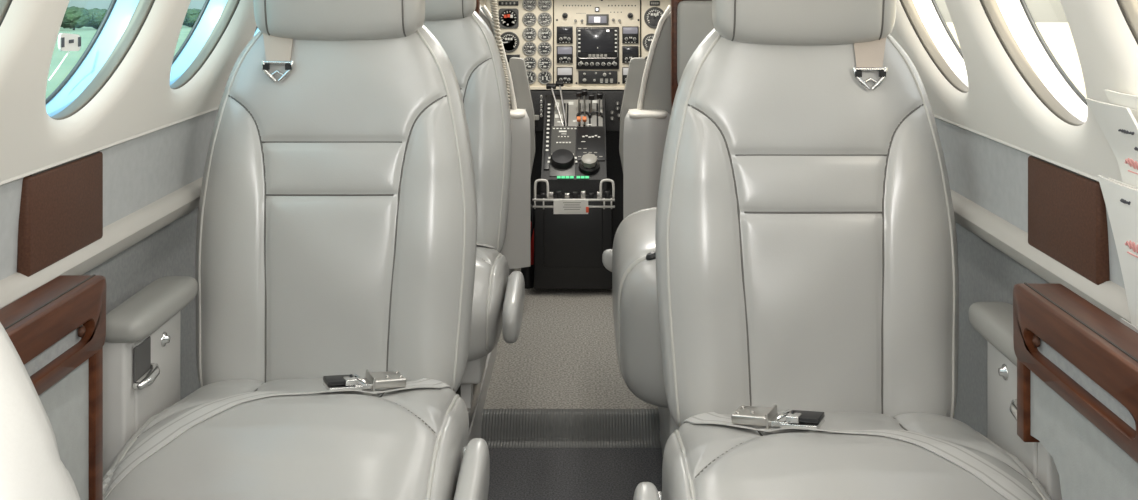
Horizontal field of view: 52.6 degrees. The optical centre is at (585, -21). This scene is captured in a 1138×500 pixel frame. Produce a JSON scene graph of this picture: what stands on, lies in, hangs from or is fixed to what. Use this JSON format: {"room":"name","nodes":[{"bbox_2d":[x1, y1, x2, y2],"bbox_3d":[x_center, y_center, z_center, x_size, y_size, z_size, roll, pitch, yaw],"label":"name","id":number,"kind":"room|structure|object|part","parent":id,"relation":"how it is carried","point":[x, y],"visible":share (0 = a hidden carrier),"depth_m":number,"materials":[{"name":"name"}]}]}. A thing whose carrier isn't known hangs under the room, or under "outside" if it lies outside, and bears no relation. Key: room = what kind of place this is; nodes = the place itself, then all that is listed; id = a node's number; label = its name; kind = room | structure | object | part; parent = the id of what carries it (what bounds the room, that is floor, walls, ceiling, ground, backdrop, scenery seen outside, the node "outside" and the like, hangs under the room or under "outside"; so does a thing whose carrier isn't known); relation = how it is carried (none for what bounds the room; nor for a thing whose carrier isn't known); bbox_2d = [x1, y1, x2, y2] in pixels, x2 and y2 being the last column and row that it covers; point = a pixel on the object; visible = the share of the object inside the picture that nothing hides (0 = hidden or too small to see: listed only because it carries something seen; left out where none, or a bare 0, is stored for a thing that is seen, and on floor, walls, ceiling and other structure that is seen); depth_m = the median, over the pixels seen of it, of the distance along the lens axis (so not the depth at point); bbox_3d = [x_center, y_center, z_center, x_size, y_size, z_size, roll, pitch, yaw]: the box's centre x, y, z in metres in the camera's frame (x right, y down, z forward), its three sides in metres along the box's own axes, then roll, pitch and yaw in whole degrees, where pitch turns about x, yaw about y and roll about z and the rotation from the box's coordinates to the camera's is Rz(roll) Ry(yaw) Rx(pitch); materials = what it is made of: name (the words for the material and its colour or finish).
{"room":"aircraft cabin","nodes":[
{"label":"aircraft cabin","id":0,"kind":"room"},
{"bbox_2d":[48,33,80,80],"bbox_3d":[-0.758,0.110,1.668,0.025,0.069,0.068,0,0,0],"label":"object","id":1,"kind":"object","parent":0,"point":[66,42],"visible":1,"depth_m":1.66,"materials":[{"name":"white paper"}]},
{"bbox_2d":[61,37,80,46],"bbox_3d":[-0.746,0.090,1.668,0.001,0.016,0.062,0,0,0],"label":"print","id":2,"kind":"object","parent":1,"relation":"attached to","point":[65,41],"depth_m":1.67,"materials":[{"name":"grey"}]},
{"bbox_2d":[0,109,217,279],"bbox_3d":[-0.758,0.327,1.955,0.010,0.141,5.810,0,0,0],"label":"wall","id":3,"kind":"structure","parent":0,"point":[138,172],"depth_m":1.96,"materials":[{"name":"grey fabric"}]},
{"bbox_2d":[17,151,102,276],"bbox_3d":[-0.755,0.329,1.657,0.020,0.140,0.239,0,0,0],"label":"wall panel","id":4,"kind":"object","parent":3,"relation":"attached to","point":[61,212],"visible":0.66,"depth_m":1.63,"materials":[{"name":"brown laminate"}]},
{"bbox_3d":[-0.756,0.262,1.657,0.018,0.006,0.215,0,0,0],"label":"hinge rail","id":5,"kind":"part","parent":4,"relation":"part of","materials":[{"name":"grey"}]},
{"bbox_2d":[0,106,218,185],"bbox_3d":[-0.753,0.256,1.955,0.024,0.012,5.810,0,0,0],"label":"trim","id":6,"kind":"structure","parent":3,"relation":"attached to","point":[6,181],"depth_m":1.74,"materials":[{"name":"white plastic"}]},
{"bbox_2d":[0,0,256,181],"bbox_3d":[-0.620,0.020,1.955,0.241,0.470,5.810,0,0,0],"label":"wall","id":7,"kind":"structure","parent":0,"point":[138,98],"depth_m":1.71,"materials":[{"name":"white plastic"}]},
{"bbox_2d":[0,0,12,25],"bbox_3d":[-0.684,0.013,1.175,0.244,0.375,0.326,0,0,0],"label":"window","id":8,"kind":"structure","parent":7,"relation":"in","point":[4,4],"depth_m":1.33,"materials":[{"name":"grey"}]},
{"bbox_2d":[45,0,154,119],"bbox_3d":[-0.684,0.013,1.627,0.244,0.375,0.326,0,0,0],"label":"window","id":9,"kind":"structure","parent":7,"relation":"in","point":[123,21],"depth_m":1.76,"materials":[{"name":"grey"}]},
{"bbox_2d":[170,0,239,88],"bbox_3d":[-0.684,0.013,2.079,0.244,0.375,0.326,0,0,0],"label":"window","id":10,"kind":"structure","parent":7,"relation":"in","point":[215,16],"depth_m":2.21,"materials":[{"name":"grey"}]},
{"bbox_2d":[83,207,200,399],"bbox_3d":[-0.790,0.834,1.955,0.040,0.753,5.810,0,0,0],"label":"wall","id":11,"kind":"structure","parent":0,"point":[170,250],"depth_m":2.22,"materials":[{"name":"grey fabric"}]},
{"bbox_2d":[0,177,202,308],"bbox_3d":[-0.775,0.426,1.955,0.073,0.070,5.810,0,0,0],"label":"side ledge","id":12,"kind":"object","parent":11,"relation":"attached to","point":[125,232],"depth_m":1.82,"materials":[{"name":"grey plastic"}]},
{"bbox_2d":[456,269,513,396],"bbox_3d":[-0.550,1.155,1.955,0.540,0.190,5.810,0,0,0],"label":"floor","id":13,"kind":"structure","parent":0,"point":[458,391],"depth_m":2.98,"materials":[{"name":"grey carpet"}]},
{"bbox_2d":[0,322,79,499],"bbox_3d":[-0.423,0.473,0.767,0.599,1.158,0.746,0,0,0],"label":"passenger seat","id":14,"kind":"object","parent":13,"relation":"on","point":[31,466],"visible":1,"depth_m":0.48,"materials":[{"name":"grey leather"}]},
{"bbox_2d":[0,274,105,499],"bbox_3d":[-0.697,0.712,1.283,0.193,0.691,0.326,0,0,0],"label":"table","id":15,"kind":"object","parent":13,"relation":"on","point":[57,329],"visible":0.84,"depth_m":1.37,"materials":[{"name":"brown wood"}]},
{"bbox_3d":[-0.704,0.752,1.279,0.178,0.606,0.310,0,0,0],"label":"panel","id":16,"kind":"part","parent":15,"relation":"part of","materials":[{"name":"grey plastic"}]},
{"bbox_2d":[103,276,197,476],"bbox_3d":[-0.743,0.811,1.950,0.092,0.561,0.290,0,0,0],"label":"console","id":17,"kind":"object","parent":13,"relation":"on","point":[141,347],"visible":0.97,"depth_m":1.86,"materials":[{"name":"grey leather"}]},
{"bbox_3d":[-0.760,0.830,1.950,0.058,0.524,0.256,0,0,0],"label":"panel","id":18,"kind":"part","parent":17,"relation":"part of","materials":[{"name":"grey plastic"}]},
{"bbox_3d":[-0.717,0.649,1.883,0.025,0.022,0.077,0,0,0],"label":"latch handle","id":19,"kind":"part","parent":17,"relation":"part of","materials":[{"name":"silver metal"}]},
{"bbox_3d":[-0.730,0.685,1.960,0.008,0.190,0.200,0,0,0],"label":"latch plate","id":20,"kind":"part","parent":17,"relation":"part of","materials":[{"name":"grey plastic"}]},
{"bbox_2d":[103,0,489,499],"bbox_3d":[-0.441,0.476,1.933,0.599,1.158,0.746,0,0,0],"label":"passenger seat","id":21,"kind":"object","parent":13,"relation":"on","point":[336,233],"visible":1,"depth_m":2.10,"materials":[{"name":"grey leather"}]},
{"bbox_2d":[105,377,468,499],"bbox_3d":[-0.462,0.783,1.836,0.524,0.234,0.516,0,0,0],"label":"cushion","id":22,"kind":"object","parent":21,"relation":"on","point":[231,438],"depth_m":1.72,"materials":[{"name":"grey leather"}]},
{"bbox_3d":[-0.470,0.420,2.184,0.525,0.740,0.236,0,0,0],"label":"backrest","id":23,"kind":"part","parent":21,"relation":"part of","materials":[{"name":"grey leather"}]},
{"bbox_3d":[-0.172,0.780,1.705,0.044,0.111,0.290,0,0,0],"label":"armrest","id":24,"kind":"part","parent":21,"relation":"part of","materials":[{"name":"grey leather"}]},
{"bbox_2d":[423,0,524,427],"bbox_3d":[-0.442,0.476,2.983,0.599,1.158,0.746,0,0,0],"label":"passenger seat","id":25,"kind":"object","parent":13,"relation":"on","point":[468,42],"visible":0.37,"depth_m":3.16,"materials":[{"name":"grey leather"}]},
{"bbox_3d":[-0.286,0.983,2.760,0.024,0.085,0.070,0,0,0],"label":"leg","id":26,"kind":"part","parent":25,"relation":"part of","materials":[{"name":"grey plastic"}]},
{"bbox_3d":[-0.471,0.420,3.234,0.525,0.740,0.236,0,0,0],"label":"backrest","id":27,"kind":"part","parent":25,"relation":"part of","materials":[{"name":"grey leather"}]},
{"bbox_2d":[467,245,508,361],"bbox_3d":[-0.463,0.783,2.886,0.524,0.234,0.516,0,0,0],"label":"armrest","id":28,"kind":"object","parent":25,"relation":"on","point":[491,283],"depth_m":2.71,"materials":[{"name":"grey leather"}]},
{"bbox_3d":[-0.173,0.780,2.755,0.044,0.111,0.290,0,0,0],"label":"armrest","id":29,"kind":"part","parent":25,"relation":"part of","materials":[{"name":"grey leather"}]},
{"bbox_2d":[480,5,534,268],"bbox_3d":[-0.421,0.585,4.201,0.495,1.030,0.606,0,0,0],"label":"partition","id":30,"kind":"object","parent":13,"relation":"on","point":[516,248],"visible":0.25,"depth_m":3.92,"materials":[{"name":"grey plastic"}]},
{"bbox_3d":[-0.452,0.390,4.006,0.430,0.640,0.155,0,0,0],"label":"backrest","id":31,"kind":"part","parent":30,"relation":"part of","materials":[{"name":"grey leather"}]},
{"bbox_2d":[490,0,509,106],"bbox_3d":[-0.290,0.235,3.869,0.075,0.697,0.047,0,0,0],"label":"coiled cord","id":32,"kind":"object","parent":30,"relation":"attached to","point":[494,9],"visible":0.49,"depth_m":3.85,"materials":[{"name":"beige plastic"}]},
{"bbox_3d":[-0.226,0.500,4.072,0.090,0.451,0.045,0,0,0],"label":"armrest","id":33,"kind":"part","parent":30,"relation":"part of","materials":[{"name":"grey plastic"}]},
{"bbox_2d":[484,247,657,408],"bbox_3d":[-0.040,1.150,3.925,0.490,0.040,1.870,0,0,0],"label":"floor","id":34,"kind":"structure","parent":0,"point":[563,355],"depth_m":3.42,"materials":[{"name":"grey carpet"}]},
{"bbox_2d":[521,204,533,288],"bbox_3d":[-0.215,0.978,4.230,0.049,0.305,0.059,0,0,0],"label":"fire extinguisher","id":35,"kind":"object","parent":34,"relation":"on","point":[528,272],"visible":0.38,"depth_m":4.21,"materials":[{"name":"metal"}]},
{"bbox_2d":[533,179,614,288],"bbox_3d":[-0.044,0.913,4.159,0.295,0.394,0.092,0,0,0],"label":"pedestal base","id":36,"kind":"object","parent":34,"relation":"on","point":[569,249],"visible":0.99,"depth_m":4.12,"materials":[{"name":"black plastic"}]},
{"bbox_3d":[-0.160,0.751,4.134,0.056,0.070,0.018,0,0,0],"label":"loop handle","id":37,"kind":"part","parent":36,"relation":"part of","materials":[{"name":"silver metal"}]},
{"bbox_2d":[554,200,588,213],"bbox_3d":[-0.053,0.810,4.106,0.126,0.052,0.011,0,0,0],"label":"label","id":38,"kind":"object","parent":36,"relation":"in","point":[560,206],"visible":1,"depth_m":4.10,"materials":[{"name":"white paper"}]},
{"bbox_3d":[-0.046,0.925,4.124,0.212,0.210,0.006,0,0,0],"label":"plate","id":39,"kind":"part","parent":36,"relation":"part of","materials":[{"name":"black plastic"}]},
{"bbox_3d":[-0.044,0.801,4.118,0.294,0.038,0.009,0,0,0],"label":"chrome rail","id":40,"kind":"part","parent":36,"relation":"part of","materials":[{"name":"silver metal"}]},
{"bbox_3d":[0.076,0.751,4.134,0.056,0.070,0.018,0,0,0],"label":"loop handle","id":41,"kind":"part","parent":36,"relation":"part of","materials":[{"name":"silver metal"}]},
{"bbox_2d":[541,81,606,194],"bbox_3d":[-0.045,0.768,4.456,0.242,0.724,0.448,0,0,0],"label":"pedestal","id":42,"kind":"object","parent":34,"relation":"on","point":[574,130],"visible":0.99,"depth_m":4.41,"materials":[{"name":"black paint"}]},
{"bbox_3d":[-0.147,0.587,4.463,0.020,0.242,0.376,0,0,0],"label":"rail plate","id":43,"kind":"part","parent":42,"relation":"part of","materials":[{"name":"black plastic"}]},
{"bbox_3d":[-0.124,0.495,4.558,0.043,0.160,0.155,0,0,-15],"label":"lever","id":44,"kind":"part","parent":42,"relation":"part of","materials":[{"name":"silver metal"}]},
{"bbox_3d":[-0.098,0.490,4.561,0.034,0.170,0.152,0,0,-7],"label":"lever","id":45,"kind":"part","parent":42,"relation":"part of","materials":[{"name":"silver metal"}]},
{"bbox_3d":[-0.087,0.648,4.368,0.094,0.156,0.244,0,0,0],"label":"trim plate","id":46,"kind":"part","parent":42,"relation":"part of","materials":[{"name":"grey metal"}]},
{"bbox_2d":[530,90,623,131],"bbox_3d":[-0.040,0.536,4.691,1.200,0.166,0.077,0,0,0],"label":"panel","id":47,"kind":"object","parent":42,"relation":"attached to","point":[613,98],"visible":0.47,"depth_m":4.69,"materials":[{"name":"black paint"}]},
{"bbox_2d":[480,0,670,89],"bbox_3d":[0.000,0.184,4.620,1.400,0.528,0.320,0,0,0],"label":"panel","id":48,"kind":"object","parent":47,"relation":"on","point":[595,41],"visible":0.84,"depth_m":4.69,"materials":[{"name":"beige paint"}]},
{"bbox_3d":[0.049,0.397,4.695,0.159,0.052,0.010,0,0,0],"label":"audio panel","id":49,"kind":"part","parent":48,"relation":"part of","materials":[{"name":"black paint"}]},
{"bbox_3d":[0.047,0.161,4.691,0.074,0.029,0.002,0,0,0],"label":"display glass","id":50,"kind":"part","parent":48,"relation":"part of","materials":[{"name":"grey glass"}]},
{"bbox_3d":[-0.030,0.527,4.559,0.190,0.091,0.141,0,0,0],"label":"quadrant plate","id":51,"kind":"part","parent":42,"relation":"part of","materials":[{"name":"grey metal"}]},
{"bbox_3d":[-0.028,0.488,4.543,0.024,0.104,0.027,0,0,0],"label":"lever","id":52,"kind":"part","parent":42,"relation":"part of","materials":[{"name":"black plastic"}]},
{"bbox_3d":[-0.006,0.486,4.551,0.024,0.110,0.028,0,0,0],"label":"lever","id":53,"kind":"part","parent":42,"relation":"part of","materials":[{"name":"black plastic"}]},
{"bbox_3d":[0.012,0.682,4.282,0.080,0.071,0.080,0,0,0],"label":"rudder trim knob","id":54,"kind":"part","parent":42,"relation":"part of","materials":[{"name":"grey plastic"}]},
{"bbox_3d":[0.022,0.493,4.537,0.024,0.095,0.027,0,0,0],"label":"lever","id":55,"kind":"part","parent":42,"relation":"part of","materials":[{"name":"black plastic"}]},
{"bbox_3d":[0.054,0.491,4.547,0.024,0.099,0.027,0,0,0],"label":"lever","id":56,"kind":"part","parent":42,"relation":"part of","materials":[{"name":"black plastic"}]},
{"bbox_2d":[488,448,662,499],"bbox_3d":[-0.040,1.200,1.000,0.490,0.040,3.900,0,0,0],"label":"floor","id":57,"kind":"structure","parent":0,"point":[515,473],"depth_m":2.76,"materials":[{"name":"grey carpet"}]},
{"bbox_2d":[469,345,496,440],"bbox_3d":[-0.276,1.140,1.275,0.012,0.166,4.450,0,0,0],"label":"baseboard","id":58,"kind":"structure","parent":57,"relation":"on","point":[475,428],"depth_m":3.00,"materials":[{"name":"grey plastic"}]},
{"bbox_2d":[481,409,660,447],"bbox_3d":[-0.040,1.153,2.960,0.472,0.054,0.120,0,0,0],"label":"step","id":59,"kind":"structure","parent":57,"relation":"on","point":[500,428],"depth_m":2.96,"materials":[{"name":"grey rubber"}]},
{"bbox_2d":[658,406,666,454],"bbox_3d":[0.196,1.140,1.275,0.012,0.166,4.450,0,0,0],"label":"baseboard","id":60,"kind":"structure","parent":57,"relation":"on","point":[663,439],"depth_m":2.86,"materials":[{"name":"grey plastic"}]},
{"bbox_2d":[530,0,640,246],"bbox_3d":[-0.040,0.580,4.880,1.560,1.320,0.040,0,0,0],"label":"wall","id":61,"kind":"structure","parent":0,"point":[614,171],"depth_m":4.86,"materials":[{"name":"black paint"}]},
{"bbox_2d":[953,221,1049,437],"bbox_3d":[0.710,0.834,1.955,0.040,0.753,5.810,0,0,0],"label":"wall","id":62,"kind":"structure","parent":0,"point":[986,273],"depth_m":2.14,"materials":[{"name":"grey carpet"}]},
{"bbox_2d":[950,189,1130,322],"bbox_3d":[0.696,0.426,1.955,0.073,0.070,5.810,0,0,0],"label":"side ledge","id":63,"kind":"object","parent":62,"relation":"attached to","point":[1111,298],"depth_m":1.71,"materials":[{"name":"grey plastic"}]},
{"bbox_2d":[890,0,1137,182],"bbox_3d":[0.540,0.020,1.955,0.241,0.470,5.810,0,0,0],"label":"wall","id":64,"kind":"structure","parent":0,"point":[998,103],"depth_m":1.67,"materials":[{"name":"white plastic"}]},
{"bbox_2d":[900,0,968,92],"bbox_3d":[0.604,0.013,2.013,0.244,0.375,0.326,0,0,0],"label":"window","id":65,"kind":"structure","parent":64,"relation":"in","point":[925,17],"depth_m":2.15,"materials":[{"name":"grey"}]},
{"bbox_2d":[979,0,1087,125],"bbox_3d":[0.604,0.013,1.561,0.244,0.375,0.326,0,0,0],"label":"window","id":66,"kind":"structure","parent":64,"relation":"in","point":[1012,22],"depth_m":1.69,"materials":[{"name":"grey"}]},
{"bbox_2d":[1116,0,1137,44],"bbox_3d":[0.604,0.013,1.109,0.244,0.375,0.326,0,0,0],"label":"window","id":67,"kind":"structure","parent":64,"relation":"in","point":[1129,8],"depth_m":1.27,"materials":[{"name":"grey plastic"}]},
{"bbox_2d":[934,117,1124,288],"bbox_3d":[0.678,0.327,1.955,0.010,0.141,5.810,0,0,0],"label":"wall","id":68,"kind":"structure","parent":0,"point":[991,174],"depth_m":1.93,"materials":[{"name":"grey fabric"}]},
{"bbox_2d":[933,114,1098,181],"bbox_3d":[0.673,0.256,1.955,0.024,0.012,5.810,0,0,0],"label":"trim","id":69,"kind":"structure","parent":68,"relation":"attached to","point":[936,116],"depth_m":1.74,"materials":[{"name":"white plastic"}]},
{"bbox_2d":[1028,155,1109,284],"bbox_3d":[0.675,0.329,1.615,0.020,0.140,0.239,0,0,0],"label":"wall panel","id":70,"kind":"object","parent":68,"relation":"attached to","point":[1067,217],"visible":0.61,"depth_m":1.58,"materials":[{"name":"brown leather"}]},
{"bbox_3d":[0.676,0.262,1.615,0.018,0.006,0.215,0,0,0],"label":"hinge rail","id":71,"kind":"part","parent":70,"relation":"part of","materials":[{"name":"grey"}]},
{"bbox_2d":[1120,318,1137,332],"bbox_3d":[0.653,0.333,1.215,0.081,0.195,0.210,0,0,0],"label":"brochure rack","id":72,"kind":"object","parent":68,"relation":"attached to","point":[1123,321],"visible":0.17,"depth_m":1.30,"materials":[{"name":"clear plastic"}]},
{"bbox_2d":[1085,98,1137,187],"bbox_3d":[0.606,0.226,1.274,0.072,0.179,0.102,0,0,0],"label":"brochure","id":73,"kind":"object","parent":72,"relation":"in","point":[1119,124],"visible":0.94,"depth_m":1.28,"materials":[{"name":"white paper"}]},
{"bbox_2d":[1097,175,1137,327],"bbox_3d":[0.615,0.316,1.278,0.054,0.179,0.107,0,0,0],"label":"brochure","id":74,"kind":"object","parent":72,"relation":"in","point":[1121,199],"visible":1,"depth_m":1.30,"materials":[{"name":"white paper"}]},
{"bbox_2d":[1104,89,1137,109],"bbox_3d":[0.619,0.214,1.259,0.072,0.181,0.092,0,0,0],"label":"brochure","id":75,"kind":"object","parent":72,"relation":"in","point":[1115,98],"visible":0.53,"depth_m":1.26,"materials":[{"name":"white paper"}]},
{"bbox_3d":[0.515,0.410,3.735,0.420,1.440,0.030,0,0,0],"label":"wall","id":76,"kind":"structure","parent":0,"visible":0},
{"bbox_2d":[671,0,682,110],"bbox_3d":[0.295,0.410,3.732,0.036,1.440,0.056,0,0,0],"label":"trim","id":77,"kind":"structure","parent":76,"relation":"attached to","point":[674,3],"depth_m":3.70,"materials":[{"name":"grey plastic"}]},
{"bbox_2d":[677,1,713,84],"bbox_3d":[0.365,0.208,3.700,0.144,0.284,0.040,0,0,0],"label":"panel","id":78,"kind":"object","parent":76,"relation":"attached to","point":[694,18],"visible":0.41,"depth_m":3.68,"materials":[{"name":"grey plastic"}]},
{"bbox_3d":[0.470,1.155,1.955,0.540,0.190,5.810,0,0,0],"label":"floor","id":79,"kind":"structure","parent":0,"visible":0},
{"bbox_2d":[602,207,678,439],"bbox_3d":[0.337,0.625,2.851,0.555,0.870,0.763,0,0,-2],"label":"seat","id":80,"kind":"object","parent":79,"relation":"on","point":[631,261],"visible":0.23,"depth_m":2.52,"materials":[{"name":"grey leather"}]},
{"bbox_3d":[0.145,0.800,3.205,0.200,0.099,0.036,0,0,0],"label":"armrest","id":81,"kind":"part","parent":80,"relation":"part of","materials":[{"name":"grey leather"}]},
{"bbox_2d":[612,207,668,407],"bbox_3d":[0.291,0.774,2.830,0.447,0.362,0.720,0,0,0],"label":"cushion","id":82,"kind":"object","parent":80,"relation":"on","point":[634,284],"depth_m":2.51,"materials":[{"name":"grey leather"}]},
{"bbox_3d":[0.163,0.617,2.568,0.059,0.022,0.032,0,0,0],"label":"recline knob","id":83,"kind":"part","parent":80,"relation":"part of","materials":[{"name":"black plastic"}]},
{"bbox_3d":[0.355,1.005,2.830,0.340,0.110,0.560,0,0,0],"label":"seat","id":84,"kind":"part","parent":80,"relation":"part of","materials":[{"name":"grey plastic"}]},
{"bbox_2d":[619,5,670,218],"bbox_3d":[0.359,0.585,4.201,0.495,1.030,0.606,0,0,0],"label":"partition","id":85,"kind":"object","parent":79,"relation":"on","point":[645,112],"visible":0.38,"depth_m":3.93,"materials":[{"name":"grey leather"}]},
{"bbox_3d":[0.164,0.500,4.072,0.090,0.451,0.045,0,0,0],"label":"armrest","id":86,"kind":"part","parent":85,"relation":"part of","materials":[{"name":"grey leather"}]},
{"bbox_3d":[0.390,0.390,4.006,0.430,0.640,0.155,0,0,0],"label":"backrest","id":87,"kind":"part","parent":85,"relation":"part of","materials":[{"name":"grey leather"}]},
{"bbox_2d":[633,0,1051,499],"bbox_3d":[0.370,0.475,1.771,0.609,1.156,0.742,0,0,0],"label":"passenger seat","id":88,"kind":"object","parent":79,"relation":"on","point":[807,271],"visible":1,"depth_m":1.95,"materials":[{"name":"grey leather"}]},
{"bbox_3d":[0.087,0.780,1.545,0.044,0.111,0.290,0,0,0],"label":"armrest","id":89,"kind":"part","parent":88,"relation":"part of","materials":[{"name":"grey leather"}]},
{"bbox_3d":[0.385,0.420,2.024,0.525,0.740,0.236,0,0,0],"label":"backrest","id":90,"kind":"part","parent":88,"relation":"part of","materials":[{"name":"grey leather"}]},
{"bbox_2d":[662,411,1051,499],"bbox_3d":[0.389,0.783,1.676,0.540,0.234,0.516,0,0,0],"label":"cushion","id":91,"kind":"object","parent":88,"relation":"on","point":[810,465],"depth_m":1.62,"materials":[{"name":"grey leather"}]},
{"bbox_2d":[969,302,1061,499],"bbox_3d":[0.678,0.811,1.785,0.092,0.561,0.290,0,0,0],"label":"armrest","id":92,"kind":"object","parent":79,"relation":"on","point":[993,321],"visible":0.43,"depth_m":1.80,"materials":[{"name":"grey leather"}]},
{"bbox_3d":[0.664,0.685,1.795,0.008,0.190,0.200,0,0,0],"label":"latch plate","id":93,"kind":"part","parent":92,"relation":"part of","materials":[{"name":"grey plastic"}]},
{"bbox_3d":[0.652,0.649,1.718,0.025,0.022,0.077,0,0,0],"label":"latch handle","id":94,"kind":"part","parent":92,"relation":"part of","materials":[{"name":"silver metal"}]},
{"bbox_3d":[0.695,0.830,1.785,0.058,0.524,0.256,0,0,0],"label":"panel","id":95,"kind":"part","parent":92,"relation":"part of","materials":[{"name":"grey plastic"}]},
{"bbox_2d":[1013,283,1137,499],"bbox_3d":[0.617,0.711,1.234,0.193,0.688,0.349,0,0,0],"label":"table","id":96,"kind":"object","parent":79,"relation":"on","point":[1077,364],"visible":1,"depth_m":1.24,"materials":[{"name":"brown wood"}]},
{"bbox_3d":[0.624,0.752,1.232,0.178,0.605,0.337,0,0,0],"label":"panel","id":97,"kind":"part","parent":96,"relation":"part of","materials":[{"name":"grey plastic"}]},
{"label":"outside","id":98,"kind":"structure","parent":0,"visible":0},
{"bbox_2d":[45,25,191,98],"bbox_3d":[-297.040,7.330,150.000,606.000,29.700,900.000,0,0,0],"label":"ground","id":99,"kind":"structure","parent":98,"point":[86,34],"depth_m":74.88,"materials":[{"name":"green plant"}]},
{"bbox_2d":[61,6,95,29],"bbox_3d":[-99.991,7.454,224.994,7.581,4.703,7.450,0,0,0],"label":"tree","id":100,"kind":"object","parent":99,"relation":"on","point":[77,17],"visible":0.68,"depth_m":222.79,"materials":[{"name":"green plant"}]},
{"bbox_2d":[85,9,106,28],"bbox_3d":[-100.942,8.108,237.897,7.102,4.291,7.199,0,0,0],"label":"tree","id":101,"kind":"object","parent":99,"relation":"on","point":[99,14],"visible":0.33,"depth_m":235.77,"materials":[{"name":"green plant"}]},
{"bbox_2d":[183,12,189,23],"bbox_3d":[-99.659,9.117,277.054,7.694,4.852,8.206,0,0,0],"label":"tree","id":102,"kind":"object","parent":99,"relation":"on","point":[187,18],"visible":0.11,"depth_m":277.26,"materials":[{"name":"green plant"}]},
{"bbox_2d":[183,8,200,26],"bbox_3d":[-99.455,9.558,290.147,7.375,4.785,7.368,0,0,0],"label":"tree","id":103,"kind":"object","parent":99,"relation":"on","point":[193,13],"visible":0.3,"depth_m":287.46,"materials":[{"name":"green plant"}]},
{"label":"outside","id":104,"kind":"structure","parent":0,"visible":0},
{"bbox_2d":[946,23,1086,97],"bbox_3d":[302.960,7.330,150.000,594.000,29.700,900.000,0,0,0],"label":"apron","id":105,"kind":"object","parent":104,"point":[1058,37],"depth_m":95.87,"materials":[{"name":"white"}]},
{"bbox_3d":[-0.590,0.410,3.735,0.430,1.440,0.030,0,0,0],"label":"wall","id":106,"kind":"structure","parent":0,"visible":0},
{"bbox_2d":[475,0,479,15],"bbox_3d":[-0.365,0.410,3.732,0.036,1.440,0.056,0,0,0],"label":"trim","id":107,"kind":"structure","parent":106,"relation":"attached to","point":[477,9],"depth_m":3.71,"materials":[{"name":"brown wood"}]}
]}

